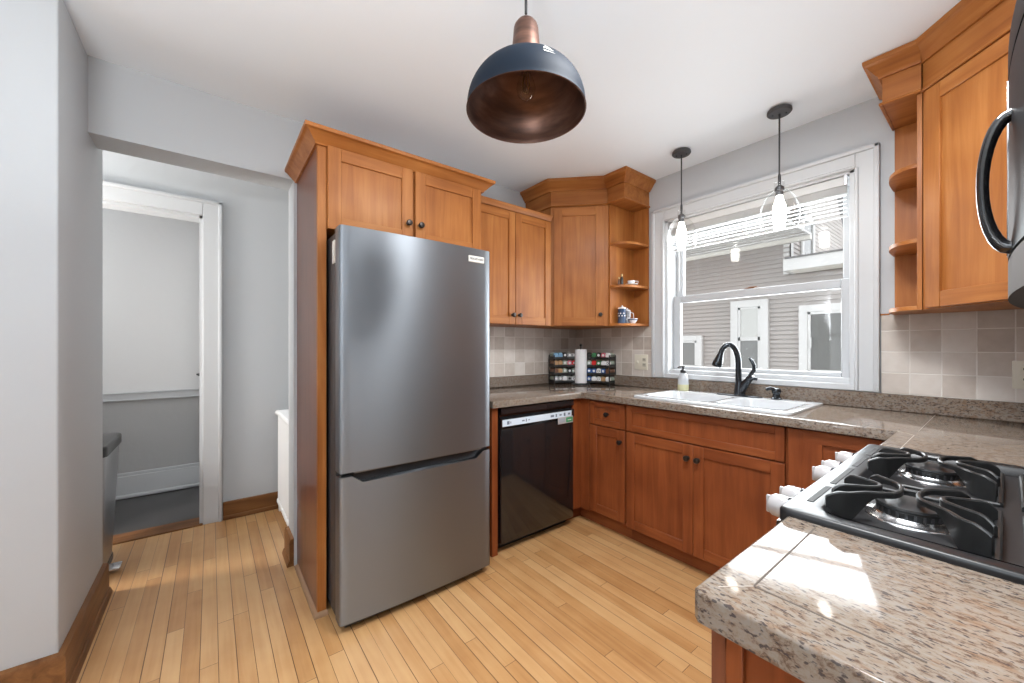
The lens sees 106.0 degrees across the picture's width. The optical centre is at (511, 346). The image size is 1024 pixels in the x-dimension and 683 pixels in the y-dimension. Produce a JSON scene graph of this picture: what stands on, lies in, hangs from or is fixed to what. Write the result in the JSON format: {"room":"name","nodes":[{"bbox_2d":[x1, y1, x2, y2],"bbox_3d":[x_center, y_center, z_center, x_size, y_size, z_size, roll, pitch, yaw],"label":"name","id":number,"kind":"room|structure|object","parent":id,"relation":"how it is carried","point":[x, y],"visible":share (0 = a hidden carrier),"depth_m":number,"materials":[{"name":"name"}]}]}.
{"room":"kitchen","nodes":[
{"label":"kitchen","id":0,"kind":"room"},
{"bbox_2d":[0,0,102,670],"bbox_3d":[-2.880,-0.020,0.802,2.710,2.497,0.710,0,0,-38],"label":"wall","id":1,"kind":"structure","parent":0,"point":[51,167],"depth_m":1.34,"materials":[{"name":"grey paint"}]},
{"bbox_2d":[0,563,112,682],"bbox_3d":[-2.778,1.151,0.861,2.544,0.155,0.744,0,0,-38],"label":"baseboard","id":2,"kind":"structure","parent":1,"relation":"attached to","point":[64,666],"depth_m":1.44,"materials":[{"name":"brown wood"}]},
{"bbox_2d":[103,208,198,473],"bbox_3d":[-3.035,-0.020,2.781,3.500,2.497,1.000,0,0,-38],"label":"wall","id":3,"kind":"structure","parent":0,"point":[151,263],"depth_m":3.23,"materials":[{"name":"white paint"}]},
{"bbox_2d":[103,389,198,401],"bbox_3d":[-3.399,0.405,2.923,2.900,0.067,0.028,0,0,-38],"label":"trim","id":4,"kind":"structure","parent":3,"relation":"attached to","point":[146,395],"depth_m":3.21,"materials":[{"name":"grey wood"}]},
{"bbox_2d":[116,462,198,499],"bbox_3d":[-3.397,1.126,2.920,2.900,0.205,0.035,0,0,-38],"label":"baseboard","id":5,"kind":"structure","parent":3,"relation":"attached to","point":[164,479],"depth_m":3.23,"materials":[{"name":"grey wood"}]},
{"bbox_2d":[103,150,288,519],"bbox_3d":[-2.648,-0.020,2.366,3.400,2.497,0.130,0,0,-38],"label":"wall","id":6,"kind":"structure","parent":0,"point":[255,217],"depth_m":2.83,"materials":[{"name":"grey paint"}]},
{"bbox_2d":[103,181,221,544],"bbox_3d":[-2.508,0.109,2.453,1.064,2.247,0.165,0,0,-38],"label":"trim","id":7,"kind":"structure","parent":6,"relation":"attached to","point":[207,213],"depth_m":2.67,"materials":[{"name":"grey wood"}]},
{"bbox_2d":[223,491,277,520],"bbox_3d":[-1.857,1.166,2.880,0.480,0.125,0.032,0,0,-38],"label":"baseboard","id":8,"kind":"structure","parent":6,"relation":"attached to","point":[246,506],"depth_m":2.82,"materials":[{"name":"brown wood"}]},
{"bbox_2d":[88,55,525,565],"bbox_3d":[-0.627,-0.020,2.750,3.240,2.497,0.190,0,0,-38],"label":"wall","id":9,"kind":"structure","parent":0,"point":[131,112],"depth_m":1.94,"materials":[{"name":"grey paint"}]},
{"bbox_2d":[282,526,293,567],"bbox_3d":[-1.294,1.151,2.229,0.034,0.155,0.190,0,0,-38],"label":"baseboard","id":10,"kind":"structure","parent":9,"relation":"attached to","point":[288,551],"depth_m":2.18,"materials":[{"name":"brown wood"}]},
{"bbox_2d":[481,195,552,327],"bbox_3d":[-0.094,-0.573,2.818,0.767,0.834,0.350,0,0,-38],"label":"upper cabinet","id":11,"kind":"object","parent":9,"relation":"attached to","point":[517,239],"visible":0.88,"depth_m":2.74,"materials":[{"name":"brown wood"}]},
{"bbox_2d":[490,326,575,376],"bbox_3d":[0.038,0.049,3.142,1.391,0.412,0.009,0,0,-38],"label":"tile backsplash","id":12,"kind":"structure","parent":9,"relation":"attached to","point":[514,351],"depth_m":3.19,"materials":[{"name":"tile"}]},
{"bbox_2d":[76,486,710,682],"bbox_3d":[-1.307,1.261,1.338,5.850,0.065,7.600,0,0,-38],"label":"floor","id":13,"kind":"structure","parent":0,"point":[578,599],"depth_m":1.75,"materials":[{"name":"brown wood"}]},
{"bbox_2d":[103,433,122,571],"bbox_3d":[-2.390,0.879,2.129,0.375,0.700,0.500,0,0,-38],"label":"trash can","id":14,"kind":"object","parent":13,"relation":"on","point":[111,441],"visible":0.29,"depth_m":2.15,"materials":[{"name":"silver metal"}]},
{"bbox_2d":[275,409,288,525],"bbox_3d":[-1.560,0.851,2.729,0.130,0.755,0.677,0,0,-38],"label":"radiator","id":15,"kind":"object","parent":13,"relation":"on","point":[283,415],"visible":0.42,"depth_m":2.66,"materials":[{"name":"white metal"}]},
{"bbox_2d":[285,120,495,619],"bbox_3d":[-0.678,0.123,2.214,1.012,2.212,0.592,0,0,-38],"label":"tall cabinet","id":16,"kind":"object","parent":13,"relation":"on","point":[340,177],"visible":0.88,"depth_m":1.90,"materials":[{"name":"brown wood"}]},
{"bbox_2d":[326,224,489,627],"bbox_3d":[-0.630,0.350,2.130,0.773,1.757,0.703,0,0,-38],"label":"refrigerator","id":17,"kind":"object","parent":13,"relation":"on","point":[408,317],"visible":0.97,"depth_m":1.79,"materials":[{"name":"grey metal"}]},
{"bbox_2d":[486,408,497,556],"bbox_3d":[-0.282,0.792,2.496,0.042,0.874,0.594,0,0,-38],"label":"end panel","id":18,"kind":"object","parent":13,"relation":"on","point":[493,447],"visible":0.24,"depth_m":2.26,"materials":[{"name":"red wood"}]},
{"bbox_2d":[498,399,573,547],"bbox_3d":[0.004,0.795,2.682,0.622,0.868,0.592,0,0,-38],"label":"dishwasher","id":19,"kind":"object","parent":13,"relation":"on","point":[535,441],"visible":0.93,"depth_m":2.43,"materials":[{"name":"black metal"}]},
{"bbox_2d":[565,398,631,538],"bbox_3d":[0.616,0.792,2.962,0.680,0.874,0.964,0,0,-38],"label":"base cabinet","id":20,"kind":"object","parent":13,"relation":"on","point":[599,427],"visible":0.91,"depth_m":2.60,"materials":[{"name":"red wood"}]},
{"bbox_2d":[627,404,788,574],"bbox_3d":[1.200,0.792,2.258,0.624,0.874,0.860,0,0,-38],"label":"base cabinet","id":21,"kind":"object","parent":13,"relation":"on","point":[698,485],"visible":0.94,"depth_m":2.06,"materials":[{"name":"red wood"}]},
{"bbox_2d":[711,630,804,682],"bbox_3d":[0.586,0.792,0.371,0.322,0.874,0.627,0,0,-38],"label":"base cabinet","id":22,"kind":"object","parent":13,"relation":"on","point":[731,662],"visible":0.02,"depth_m":0.49,"materials":[{"name":"red wood"}]},
{"bbox_2d":[695,516,1023,682],"bbox_3d":[0.572,0.335,0.360,0.355,0.040,0.641,0,0,-38],"label":"countertop","id":23,"kind":"structure","parent":22,"relation":"on","point":[817,603],"depth_m":0.46,"materials":[{"name":"stone"}]},
{"bbox_2d":[788,427,885,488],"bbox_3d":[1.613,0.792,1.403,1.025,0.874,0.992,0,0,-38],"label":"base cabinet","id":24,"kind":"object","parent":13,"relation":"on","point":[807,448],"visible":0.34,"depth_m":1.67,"materials":[{"name":"red wood"}]},
{"bbox_2d":[490,374,1023,465],"bbox_3d":[0.917,0.294,2.026,1.389,0.122,2.844,0,0,-38],"label":"countertop","id":25,"kind":"structure","parent":24,"relation":"on","point":[985,430],"depth_m":1.80,"materials":[{"name":"stone"}]},
{"bbox_2d":[572,344,589,384],"bbox_3d":[0.577,0.145,3.236,0.152,0.340,0.152,0,0,-38],"label":"paper towel holder","id":26,"kind":"object","parent":25,"relation":"on","point":[580,345],"visible":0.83,"depth_m":3.21,"materials":[{"name":"black metal"}]},
{"bbox_2d":[575,349,586,382],"bbox_3d":[0.577,0.162,3.236,0.099,0.281,0.099,0,0,-38],"label":"paper towel roll","id":27,"kind":"object","parent":26,"relation":"on","point":[580,354],"visible":1,"depth_m":3.19,"materials":[{"name":"white paper"}]},
{"bbox_2d":[549,355,615,384],"bbox_3d":[0.591,0.192,3.269,0.559,0.246,0.168,0,0,12],"label":"spice rack","id":28,"kind":"object","parent":25,"relation":"on","point":[609,358],"visible":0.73,"depth_m":3.23,"materials":[{"name":"black metal"}]},
{"bbox_2d":[605,369,614,373],"bbox_3d":[0.811,0.203,3.190,0.080,0.044,0.044,0,0,-44],"label":"spice jar","id":29,"kind":"object","parent":28,"relation":"on","point":[606,370],"visible":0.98,"depth_m":3.17,"materials":[{"name":"brown glass"}]},
{"bbox_2d":[605,376,614,381],"bbox_3d":[0.811,0.269,3.190,0.080,0.044,0.044,0,0,-44],"label":"spice jar","id":30,"kind":"object","parent":28,"relation":"on","point":[612,378],"visible":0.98,"depth_m":3.17,"materials":[{"name":"grey"}]},
{"bbox_2d":[605,361,614,364],"bbox_3d":[0.810,0.137,3.189,0.082,0.044,0.044,0,0,-44],"label":"spice jar","id":31,"kind":"object","parent":28,"relation":"on","point":[606,362],"visible":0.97,"depth_m":3.17,"materials":[{"name":"grey"}]},
{"bbox_2d":[634,389,822,414],"bbox_3d":[1.222,0.393,2.255,0.543,0.183,0.840,0,0,-38],"label":"sink","id":32,"kind":"object","parent":25,"relation":"in","point":[765,404],"visible":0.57,"depth_m":2.21,"materials":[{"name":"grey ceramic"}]},
{"bbox_2d":[677,366,688,390],"bbox_3d":[1.182,0.216,2.667,0.072,0.170,0.072,0,0,-38],"label":"soap bottle","id":33,"kind":"object","parent":32,"relation":"on","point":[683,381],"visible":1,"depth_m":2.64,"materials":[{"name":"white plastic"}]},
{"bbox_2d":[765,386,781,399],"bbox_3d":[1.504,0.265,2.215,0.080,0.072,0.054,0,0,-3],"label":"soap dispenser","id":34,"kind":"object","parent":32,"relation":"on","point":[776,392],"visible":1,"depth_m":2.20,"materials":[{"name":"grey metal"}]},
{"bbox_2d":[712,342,762,397],"bbox_3d":[1.366,0.137,2.350,0.124,0.330,0.259,0,0,-38],"label":"faucet","id":35,"kind":"object","parent":25,"relation":"on","point":[741,386],"visible":1,"depth_m":2.35,"materials":[{"name":"grey metal"}]},
{"bbox_2d":[766,444,1023,584],"bbox_3d":[0.992,0.746,0.741,0.782,0.965,0.711,0,0,-38],"label":"gas range","id":36,"kind":"object","parent":13,"relation":"on","point":[967,512],"visible":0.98,"depth_m":0.72,"materials":[{"name":"black"}]},
{"bbox_2d":[64,0,960,191],"bbox_3d":[-1.268,-1.298,1.369,5.950,0.060,7.600,0,0,-38],"label":"ceiling","id":37,"kind":"structure","parent":0,"point":[659,78],"depth_m":1.71,"materials":[{"name":"white paint"}]},
{"bbox_2d":[466,0,585,143],"bbox_3d":[0.045,-1.014,1.254,0.386,0.508,0.386,0,0,-38],"label":"dome pendant","id":38,"kind":"object","parent":37,"relation":"hanging from","point":[527,91],"visible":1,"depth_m":1.32,"materials":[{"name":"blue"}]},
{"bbox_2d":[521,71,530,75],"bbox_3d":[0.045,-0.914,1.254,0.042,0.045,0.042,0,0,-38],"label":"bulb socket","id":39,"kind":"object","parent":38,"relation":"attached to","point":[527,73],"depth_m":1.25,"materials":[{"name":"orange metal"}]},
{"bbox_2d":[672,147,690,245],"bbox_3d":[1.098,-0.956,2.502,0.182,0.625,0.182,0,0,-38],"label":"pendant light","id":40,"kind":"object","parent":37,"relation":"hanging from","point":[681,235],"visible":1,"depth_m":2.49,"materials":[{"name":"white glass"}]},
{"bbox_2d":[767,104,792,223],"bbox_3d":[1.429,-0.956,2.062,0.182,0.625,0.182,0,0,-38],"label":"pendant light","id":41,"kind":"object","parent":37,"relation":"hanging from","point":[782,110],"visible":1,"depth_m":2.05,"materials":[{"name":"white glass"}]},
{"bbox_2d":[649,97,894,392],"bbox_3d":[1.514,-0.020,2.517,0.150,2.497,3.190,0,0,-38],"label":"wall","id":42,"kind":"structure","parent":0,"point":[863,124],"depth_m":2.19,"materials":[{"name":"grey paint"}]},
{"bbox_2d":[520,176,625,329],"bbox_3d":[0.528,-0.712,3.115,0.664,1.111,0.647,0,0,-38],"label":"upper cabinet","id":43,"kind":"object","parent":42,"relation":"attached to","point":[578,206],"visible":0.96,"depth_m":2.93,"materials":[{"name":"brown wood"}]},
{"bbox_2d":[576,326,650,376],"bbox_3d":[0.832,0.049,3.263,0.009,0.412,0.794,0,0,-38],"label":"tile backsplash","id":44,"kind":"structure","parent":42,"relation":"attached to","point":[627,342],"depth_m":3.17,"materials":[{"name":"tile"}]},
{"bbox_2d":[635,354,647,369],"bbox_3d":[1.007,0.121,3.018,0.018,0.120,0.117,0,0,-38],"label":"outlet","id":45,"kind":"object","parent":44,"relation":"attached to","point":[641,361],"visible":1,"depth_m":3.02,"materials":[{"name":"beige plastic"}]},
{"bbox_2d":[604,166,655,326],"bbox_3d":[0.882,-0.712,2.900,0.374,1.111,0.209,0,0,-38],"label":"open shelf","id":46,"kind":"object","parent":42,"relation":"attached to","point":[628,189],"visible":1,"depth_m":2.96,"materials":[{"name":"brown wood"}]},
{"bbox_2d":[618,305,630,322],"bbox_3d":[0.842,-0.245,2.915,0.075,0.141,0.086,0,0,-38],"label":"stein","id":47,"kind":"object","parent":46,"relation":"on","point":[622,310],"visible":0.94,"depth_m":2.90,"materials":[{"name":"blue ceramic"}]},
{"bbox_2d":[626,308,633,322],"bbox_3d":[0.903,-0.238,2.989,0.056,0.126,0.065,0,0,-38],"label":"stein","id":48,"kind":"object","parent":46,"relation":"on","point":[627,312],"visible":0.37,"depth_m":2.97,"materials":[{"name":"grey ceramic"}]},
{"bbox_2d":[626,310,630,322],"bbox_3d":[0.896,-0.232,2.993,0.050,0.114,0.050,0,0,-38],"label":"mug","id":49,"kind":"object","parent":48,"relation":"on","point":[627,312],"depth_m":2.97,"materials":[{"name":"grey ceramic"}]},
{"bbox_2d":[628,318,637,322],"bbox_3d":[0.909,-0.193,2.903,0.072,0.036,0.072,0,0,-38],"label":"bowl","id":50,"kind":"object","parent":46,"relation":"on","point":[631,320],"visible":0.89,"depth_m":2.88,"materials":[{"name":"white ceramic"}]},
{"bbox_2d":[651,142,879,391],"bbox_3d":[1.534,-0.398,2.499,0.222,1.258,1.269,0,0,-38],"label":"window","id":51,"kind":"structure","parent":42,"relation":"in","point":[859,286],"depth_m":2.18,"materials":[{"name":"grey wood"}]},
{"bbox_2d":[669,174,849,251],"bbox_3d":[1.488,-0.661,2.465,0.048,0.520,1.016,0,0,-38],"label":"window blind","id":52,"kind":"object","parent":51,"relation":"attached to","point":[835,188],"visible":0.98,"depth_m":2.37,"materials":[{"name":"grey plastic"}]},
{"bbox_2d":[862,40,929,314],"bbox_3d":[1.765,-0.712,1.768,0.374,1.111,0.179,0,0,-38],"label":"open shelf","id":53,"kind":"object","parent":42,"relation":"attached to","point":[895,75],"visible":0.92,"depth_m":1.74,"materials":[{"name":"brown wood"}]},
{"bbox_2d":[881,309,1023,402],"bbox_3d":[2.100,0.049,1.637,0.009,0.412,0.781,0,0,-38],"label":"tile backsplash","id":54,"kind":"structure","parent":42,"relation":"attached to","point":[963,355],"depth_m":1.75,"materials":[{"name":"tile"}]},
{"bbox_2d":[1012,361,1023,388],"bbox_3d":[2.123,0.117,1.593,0.010,0.117,0.073,0,0,-38],"label":"outlet","id":55,"kind":"object","parent":54,"relation":"attached to","point":[1017,366],"visible":1,"depth_m":1.61,"materials":[{"name":"beige plastic"}]},
{"bbox_2d":[1020,366,1023,383],"bbox_3d":[2.120,0.117,1.591,0.003,0.071,0.033,0,0,-38],"label":"socket","id":56,"kind":"object","parent":55,"relation":"attached to","point":[1021,367],"depth_m":1.60,"materials":[{"name":"beige plastic"}]},
{"bbox_2d":[916,0,1022,312],"bbox_3d":[1.879,-0.712,1.383,0.664,1.111,0.647,0,0,-38],"label":"upper cabinet","id":57,"kind":"object","parent":42,"relation":"attached to","point":[964,53],"visible":0.68,"depth_m":1.45,"materials":[{"name":"brown wood"}]},
{"bbox_3d":[0.588,-0.020,-0.970,5.900,2.497,1.470,0,0,-38],"label":"wall","id":58,"kind":"structure","parent":0,"visible":0},
{"bbox_2d":[976,0,1023,308],"bbox_3d":[1.084,-0.331,0.623,0.758,0.480,0.423,0,0,-38],"label":"microwave","id":59,"kind":"object","parent":58,"relation":"attached to","point":[1013,117],"visible":1,"depth_m":0.67,"materials":[{"name":"black metal"}]},
{"label":"outside","id":60,"kind":"structure","parent":0,"visible":0},
{"bbox_3d":[3.075,2.454,5.516,5.700,0.050,24.000,0,0,-38],"label":"floor","id":61,"kind":"structure","parent":60,"visible":0},
{"bbox_2d":[682,197,842,371],"bbox_3d":[5.770,-1.101,10.598,8.000,7.060,13.300,0,0,-38],"label":"house","id":62,"kind":"structure","parent":61,"relation":"on","point":[801,331],"depth_m":7.63,"materials":[{"name":"grey"}]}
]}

